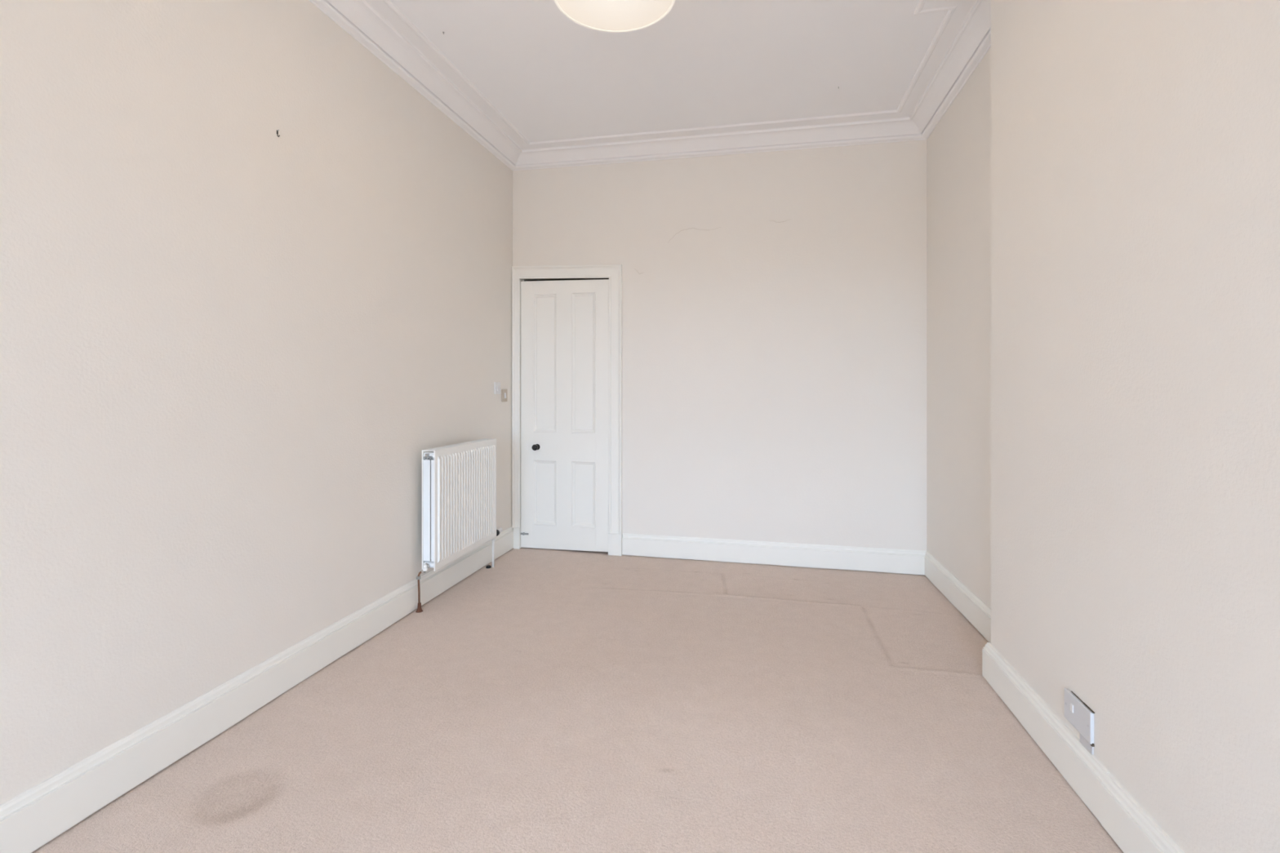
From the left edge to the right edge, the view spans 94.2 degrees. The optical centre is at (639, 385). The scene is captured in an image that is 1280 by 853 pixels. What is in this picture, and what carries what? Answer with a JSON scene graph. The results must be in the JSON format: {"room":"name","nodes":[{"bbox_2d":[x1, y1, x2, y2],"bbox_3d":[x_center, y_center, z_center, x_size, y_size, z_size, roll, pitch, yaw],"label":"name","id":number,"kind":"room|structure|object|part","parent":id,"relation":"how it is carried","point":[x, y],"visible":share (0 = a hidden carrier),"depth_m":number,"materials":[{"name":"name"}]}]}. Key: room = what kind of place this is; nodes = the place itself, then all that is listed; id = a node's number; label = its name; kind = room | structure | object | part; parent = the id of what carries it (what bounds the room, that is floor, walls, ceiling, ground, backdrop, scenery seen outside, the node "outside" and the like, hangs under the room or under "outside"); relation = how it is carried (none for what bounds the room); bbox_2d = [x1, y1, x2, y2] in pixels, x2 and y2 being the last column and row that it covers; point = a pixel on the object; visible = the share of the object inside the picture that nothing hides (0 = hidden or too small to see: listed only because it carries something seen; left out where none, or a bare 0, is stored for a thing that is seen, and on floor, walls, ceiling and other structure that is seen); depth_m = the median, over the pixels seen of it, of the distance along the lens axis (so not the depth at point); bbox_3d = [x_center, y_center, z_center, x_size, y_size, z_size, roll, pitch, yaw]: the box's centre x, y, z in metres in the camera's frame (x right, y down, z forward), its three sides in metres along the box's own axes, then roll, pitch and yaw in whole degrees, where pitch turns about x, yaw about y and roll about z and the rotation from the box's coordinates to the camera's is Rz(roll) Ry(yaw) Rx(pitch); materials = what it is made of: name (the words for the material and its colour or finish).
{"room":"empty bedroom","nodes":[
{"label":"empty bedroom","id":0,"kind":"room"},
{"bbox_2d":[0,0,512,804],"bbox_3d":[-1.855,-0.275,0.515,0.120,2.990,8.000,0,0,12],"label":"wall","id":1,"kind":"structure","parent":0,"point":[232,349],"depth_m":2.01,"materials":[{"name":"beige paint"}]},
{"bbox_2d":[0,526,513,852],"bbox_3d":[-1.789,1.117,0.501,0.022,0.159,8.008,0,0,12],"label":"baseboard","id":2,"kind":"structure","parent":1,"relation":"attached to","point":[32,819],"depth_m":1.96,"materials":[{"name":"white paint"}]},
{"bbox_2d":[308,0,529,170],"bbox_3d":[-1.687,-1.661,0.478,0.243,0.133,8.020,0,0,12],"label":"crown molding","id":3,"kind":"structure","parent":1,"relation":"attached to","point":[379,26],"depth_m":3.09,"materials":[{"name":"white paint"}]},
{"bbox_2d":[415,438,502,613],"bbox_3d":[-1.057,0.774,3.560,0.140,0.863,0.881,0,0,12],"label":"radiator","id":4,"kind":"object","parent":1,"relation":"attached to","point":[459,480],"visible":1,"depth_m":3.37,"materials":[{"name":"white metal"}]},
{"bbox_2d":[423,453,431,459],"bbox_3d":[-1.126,0.376,3.157,0.046,0.032,0.010,0,0,12],"label":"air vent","id":5,"kind":"object","parent":4,"relation":"attached to","point":[426,456],"depth_m":3.16,"materials":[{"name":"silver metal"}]},
{"bbox_3d":[-1.087,0.662,3.523,0.018,0.641,0.727,0,0,12],"label":"panel","id":6,"kind":"part","parent":4,"relation":"part of","materials":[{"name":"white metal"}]},
{"bbox_2d":[423,438,489,451],"bbox_3d":[-1.047,0.346,3.515,0.065,0.006,0.719,0,0,12],"label":"grille","id":7,"kind":"object","parent":4,"relation":"attached to","point":[476,443],"depth_m":3.46,"materials":[{"name":"white metal"}]},
{"bbox_3d":[-1.007,0.662,3.506,0.018,0.641,0.727,0,0,12],"label":"panel","id":8,"kind":"part","parent":4,"relation":"part of","materials":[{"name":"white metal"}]},
{"bbox_2d":[493,382,500,394],"bbox_3d":[-0.993,0.016,4.153,0.015,0.082,0.086,0,0,12],"label":"light switch","id":9,"kind":"object","parent":1,"relation":"attached to","point":[496,384],"visible":1,"depth_m":4.14,"materials":[{"name":"white plastic"}]},
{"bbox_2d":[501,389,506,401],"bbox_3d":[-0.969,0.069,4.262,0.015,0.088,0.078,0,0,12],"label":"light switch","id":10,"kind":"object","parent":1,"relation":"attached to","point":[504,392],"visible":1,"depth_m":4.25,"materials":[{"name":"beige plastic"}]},
{"bbox_2d":[31,547,1123,852],"bbox_3d":[-0.323,1.197,0.263,3.000,0.013,8.160,0,0,12],"label":"floor","id":11,"kind":"structure","parent":0,"point":[546,700],"depth_m":2.04,"materials":[{"name":"beige carpet"}]},
{"bbox_2d":[390,0,947,142],"bbox_3d":[-0.325,-1.734,0.207,3.100,0.159,8.150,0,0,12],"label":"ceiling","id":12,"kind":"structure","parent":0,"point":[552,76],"depth_m":3.08,"materials":[{"name":"white paint"}]},
{"bbox_2d":[554,0,675,32],"bbox_3d":[-0.082,-1.472,1.904,0.396,0.445,0.396,0,0,12],"label":"pendant lamp","id":13,"kind":"object","parent":12,"relation":"hanging from","point":[606,15],"visible":1,"depth_m":1.99,"materials":[{"name":"white fabric"}]},
{"bbox_2d":[512,139,926,575],"bbox_3d":[0.465,-0.275,4.143,2.905,2.990,0.122,0,0,13],"label":"wall","id":14,"kind":"structure","parent":0,"point":[774,304],"depth_m":4.00,"materials":[{"name":"beige paint"}]},
{"bbox_2d":[511,264,622,555],"bbox_3d":[-0.534,0.169,4.359,0.863,2.103,0.214,0,0,13],"label":"door","id":15,"kind":"structure","parent":14,"relation":"in","point":[566,334],"depth_m":4.31,"materials":[{"name":"white paint"}]},
{"bbox_3d":[-0.914,0.083,4.391,0.060,1.931,0.024,0,0,13],"label":"architrave","id":16,"kind":"part","parent":15,"relation":"part of","materials":[{"name":"white paint"}]},
{"bbox_3d":[-0.762,0.448,4.328,0.045,0.045,0.050,0,0,13],"label":"knob","id":17,"kind":"part","parent":15,"relation":"part of","materials":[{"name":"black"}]},
{"bbox_3d":[-0.694,-0.167,4.354,0.187,1.016,0.018,0,0,13],"label":"moulding","id":18,"kind":"part","parent":15,"relation":"part of","materials":[{"name":"white paint"}]},
{"bbox_3d":[-0.694,0.781,4.354,0.187,0.479,0.018,0,0,13],"label":"moulding","id":19,"kind":"part","parent":15,"relation":"part of","materials":[{"name":"white paint"}]},
{"bbox_3d":[-0.691,-0.167,4.368,0.187,1.016,0.012,0,0,13],"label":"panel","id":20,"kind":"part","parent":15,"relation":"part of","materials":[{"name":"white paint"}]},
{"bbox_3d":[-0.691,0.781,4.368,0.187,0.479,0.012,0,0,13],"label":"panel","id":21,"kind":"part","parent":15,"relation":"part of","materials":[{"name":"white paint"}]},
{"bbox_3d":[-0.547,-0.723,4.332,0.482,0.095,0.036,0,0,13],"label":"rail","id":22,"kind":"part","parent":15,"relation":"part of","materials":[{"name":"white paint"}]},
{"bbox_3d":[-0.547,0.442,4.332,0.482,0.201,0.036,0,0,13],"label":"rail","id":23,"kind":"part","parent":15,"relation":"part of","materials":[{"name":"white paint"}]},
{"bbox_3d":[-0.547,1.106,4.332,0.482,0.171,0.036,0,0,13],"label":"rail","id":24,"kind":"part","parent":15,"relation":"part of","materials":[{"name":"white paint"}]},
{"bbox_3d":[-0.536,-0.826,4.301,0.838,0.114,0.028,0,0,13],"label":"architrave","id":25,"kind":"part","parent":15,"relation":"part of","materials":[{"name":"white paint"}]},
{"bbox_3d":[-0.406,-0.167,4.287,0.185,1.016,0.018,0,0,13],"label":"moulding","id":26,"kind":"part","parent":15,"relation":"part of","materials":[{"name":"white paint"}]},
{"bbox_3d":[-0.406,0.781,4.287,0.185,0.479,0.018,0,0,13],"label":"moulding","id":27,"kind":"part","parent":15,"relation":"part of","materials":[{"name":"white paint"}]},
{"bbox_3d":[-0.402,-0.167,4.301,0.185,1.016,0.012,0,0,13],"label":"panel","id":28,"kind":"part","parent":15,"relation":"part of","materials":[{"name":"white paint"}]},
{"bbox_3d":[-0.402,0.781,4.301,0.185,0.479,0.012,0,0,13],"label":"panel","id":29,"kind":"part","parent":15,"relation":"part of","materials":[{"name":"white paint"}]},
{"bbox_3d":[-0.174,0.096,4.217,0.095,1.905,0.028,0,0,13],"label":"architrave","id":30,"kind":"part","parent":15,"relation":"part of","materials":[{"name":"white paint"}]},
{"bbox_2d":[513,110,925,170],"bbox_3d":[0.411,-1.643,3.980,2.855,0.168,0.243,0,0,13],"label":"crown molding","id":31,"kind":"structure","parent":14,"relation":"attached to","point":[890,126],"depth_m":3.96,"materials":[{"name":"white paint"}]},
{"bbox_2d":[622,533,926,574],"bbox_3d":[0.848,1.121,3.986,1.994,0.152,0.022,0,0,13],"label":"baseboard","id":32,"kind":"structure","parent":14,"relation":"attached to","point":[780,553],"depth_m":3.96,"materials":[{"name":"white paint"}]},
{"bbox_2d":[926,47,991,608],"bbox_3d":[1.755,-0.275,3.070,0.120,2.990,1.396,0,0,10],"label":"wall","id":33,"kind":"structure","parent":0,"point":[958,148],"depth_m":3.19,"materials":[{"name":"beige paint"}]},
{"bbox_2d":[896,0,991,139],"bbox_3d":[1.317,-1.643,2.067,0.415,0.168,3.542,0,0,10],"label":"crown molding","id":34,"kind":"structure","parent":33,"relation":"attached to","point":[962,39],"depth_m":3.02,"materials":[{"name":"white paint"}]},
{"bbox_2d":[924,551,991,642],"bbox_3d":[1.689,1.121,3.081,0.022,0.152,1.404,0,0,10],"label":"baseboard","id":35,"kind":"structure","parent":33,"relation":"attached to","point":[975,611],"depth_m":3.14,"materials":[{"name":"white paint"}]},
{"bbox_2d":[991,0,1279,852],"bbox_3d":[1.365,-0.275,1.458,0.250,2.990,1.920,0,0,11],"label":"wall","id":36,"kind":"structure","parent":0,"point":[1135,144],"depth_m":1.47,"materials":[{"name":"beige paint"}]},
{"bbox_2d":[915,0,967,14],"bbox_3d":[1.412,-1.661,2.541,0.104,0.133,0.457,0,0,-34],"label":"crown molding","id":37,"kind":"structure","parent":36,"relation":"attached to","point":[941,5],"depth_m":2.64,"materials":[{"name":"white paint"}]},
{"bbox_2d":[982,642,1110,822],"bbox_3d":[1.346,1.123,2.032,0.026,0.147,0.848,0,0,11],"label":"baseboard","id":38,"kind":"structure","parent":36,"relation":"attached to","point":[1080,768],"depth_m":1.91,"materials":[{"name":"white paint"}]},
{"bbox_2d":[1064,687,1094,754],"bbox_3d":[1.297,0.988,1.760,0.015,0.122,0.146,0,0,10],"label":"outlet box","id":39,"kind":"object","parent":36,"relation":"attached to","point":[1077,712],"visible":1,"depth_m":1.74,"materials":[{"name":"white plastic"}]},
{"bbox_2d":[1100,773,1184,852],"bbox_3d":[1.165,1.123,1.068,0.028,0.145,1.114,0,0,11],"label":"baseboard","id":40,"kind":"structure","parent":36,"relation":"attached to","point":[1130,826],"depth_m":1.50,"materials":[{"name":"white paint"}]}
]}

